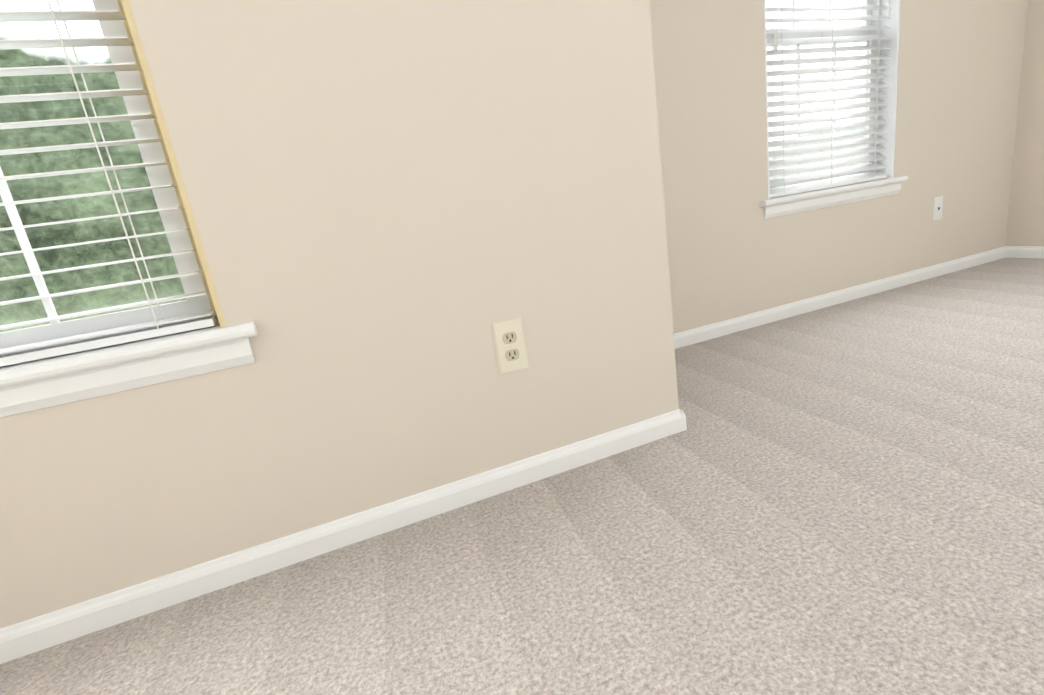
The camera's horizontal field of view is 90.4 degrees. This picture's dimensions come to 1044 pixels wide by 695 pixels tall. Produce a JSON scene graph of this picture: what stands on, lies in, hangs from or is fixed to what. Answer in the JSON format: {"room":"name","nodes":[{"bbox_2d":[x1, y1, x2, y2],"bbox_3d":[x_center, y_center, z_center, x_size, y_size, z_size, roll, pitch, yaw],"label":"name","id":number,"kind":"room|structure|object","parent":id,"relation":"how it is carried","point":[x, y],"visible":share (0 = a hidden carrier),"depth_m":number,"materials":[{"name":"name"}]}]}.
{"room":"empty carpeted room","nodes":[
{"label":"empty carpeted room","id":0,"kind":"room"},
{"bbox_2d":[0,0,678,627],"bbox_3d":[-0.866,-0.646,0.980,2.530,2.465,0.150,-14,16,-19],"label":"wall","id":1,"kind":"structure","parent":0,"point":[400,208],"depth_m":1.20,"materials":[{"name":"beige paint"}]},
{"bbox_2d":[0,0,225,354],"bbox_3d":[-1.184,-0.680,0.845,0.895,1.510,0.148,-14,16,-19],"label":"window","id":2,"kind":"structure","parent":1,"relation":"in","point":[177,219],"depth_m":1.07,"materials":[{"name":"white plastic"}]},
{"bbox_2d":[0,0,217,366],"bbox_3d":[-1.169,-0.673,0.808,0.867,1.504,0.080,-14,16,-19],"label":"window blind","id":3,"kind":"object","parent":2,"relation":"attached to","point":[60,14],"visible":0.94,"depth_m":1.01,"materials":[{"name":"white plastic"}]},
{"bbox_2d":[0,321,257,417],"bbox_3d":[-1.049,0.094,1.003,1.005,0.090,0.125,-14,16,-19],"label":"window sill","id":4,"kind":"structure","parent":1,"relation":"attached to","point":[28,386],"depth_m":1.04,"materials":[{"name":"white wood"}]},
{"bbox_2d":[0,409,682,663],"bbox_3d":[-0.594,0.497,1.236,2.380,0.070,0.014,-14,16,-19],"label":"baseboard","id":5,"kind":"structure","parent":1,"relation":"attached to","point":[41,632],"depth_m":1.26,"materials":[{"name":"white wood"}]},
{"bbox_2d":[491,318,528,373],"bbox_3d":[-0.030,-0.003,1.365,0.084,0.137,0.008,-14,16,-19],"label":"electrical outlet","id":6,"kind":"object","parent":1,"relation":"attached to","point":[510,345],"visible":1,"depth_m":1.36,"materials":[{"name":"beige plastic"}]},
{"bbox_2d":[0,258,1043,694],"bbox_3d":[1.297,0.507,0.656,5.770,0.200,4.210,-14,16,-19],"label":"floor","id":7,"kind":"structure","parent":0,"point":[844,498],"depth_m":1.09,"materials":[{"name":"carpet"}]},
{"bbox_2d":[649,0,1027,333],"bbox_3d":[1.516,-1.435,2.574,3.240,2.465,0.150,-14,16,-19],"label":"wall","id":8,"kind":"structure","parent":0,"point":[732,252],"depth_m":2.66,"materials":[{"name":"beige paint"}]},
{"bbox_2d":[764,0,899,198],"bbox_3d":[1.469,-1.527,2.537,0.890,1.455,0.148,-14,16,-19],"label":"window","id":9,"kind":"structure","parent":8,"relation":"in","point":[892,43],"depth_m":2.67,"materials":[{"name":"white plastic"}]},
{"bbox_2d":[766,0,891,197],"bbox_3d":[1.483,-1.521,2.500,0.870,1.449,0.080,-14,16,-19],"label":"window blind","id":10,"kind":"object","parent":9,"relation":"attached to","point":[784,190],"visible":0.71,"depth_m":2.59,"materials":[{"name":"white plastic"}]},
{"bbox_2d":[760,176,907,218],"bbox_3d":[1.599,-0.779,2.688,1.000,0.090,0.125,-14,16,-19],"label":"window sill","id":11,"kind":"structure","parent":8,"relation":"attached to","point":[813,200],"depth_m":2.63,"materials":[{"name":"white wood"}]},
{"bbox_2d":[673,246,1005,348],"bbox_3d":[1.651,-0.258,2.782,3.090,0.070,0.014,-14,16,-19],"label":"baseboard","id":12,"kind":"structure","parent":8,"relation":"attached to","point":[721,328],"depth_m":2.77,"materials":[{"name":"white wood"}]},
{"bbox_2d":[932,196,942,220],"bbox_3d":[2.387,-0.798,2.972,0.080,0.131,0.008,-14,16,-19],"label":"jack","id":13,"kind":"object","parent":8,"relation":"attached to","point":[937,207],"visible":1,"depth_m":2.97,"materials":[{"name":"white plastic"}]},
{"bbox_2d":[1005,0,1043,245],"bbox_3d":[3.712,-1.388,1.162,0.150,2.465,4.060,-14,16,-19],"label":"wall","id":14,"kind":"structure","parent":0,"point":[1025,224],"depth_m":3.06,"materials":[{"name":"beige paint"}]},
{"bbox_2d":[1006,246,1043,258],"bbox_3d":[3.782,-0.239,1.510,0.014,0.070,3.910,-14,16,-19],"label":"baseboard","id":15,"kind":"structure","parent":14,"relation":"attached to","point":[1024,251],"depth_m":3.19,"materials":[{"name":"white wood"}]},
{"bbox_3d":[0.066,-0.998,1.763,0.150,2.465,0.720,-14,16,-19],"label":"wall","id":16,"kind":"structure","parent":0,"visible":0},
{"bbox_2d":[679,409,686,430],"bbox_3d":[0.372,0.158,1.954,0.014,0.070,0.734,-14,16,-19],"label":"baseboard","id":17,"kind":"structure","parent":16,"relation":"attached to","point":[684,420],"depth_m":1.62,"materials":[{"name":"white wood"}]},
{"label":"outside","id":18,"kind":"structure","parent":0,"visible":0},
{"bbox_2d":[0,0,865,331],"bbox_3d":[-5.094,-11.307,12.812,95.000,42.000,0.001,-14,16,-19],"label":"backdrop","id":19,"kind":"structure","parent":18,"point":[38,164],"depth_m":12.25,"materials":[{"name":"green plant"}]}
]}

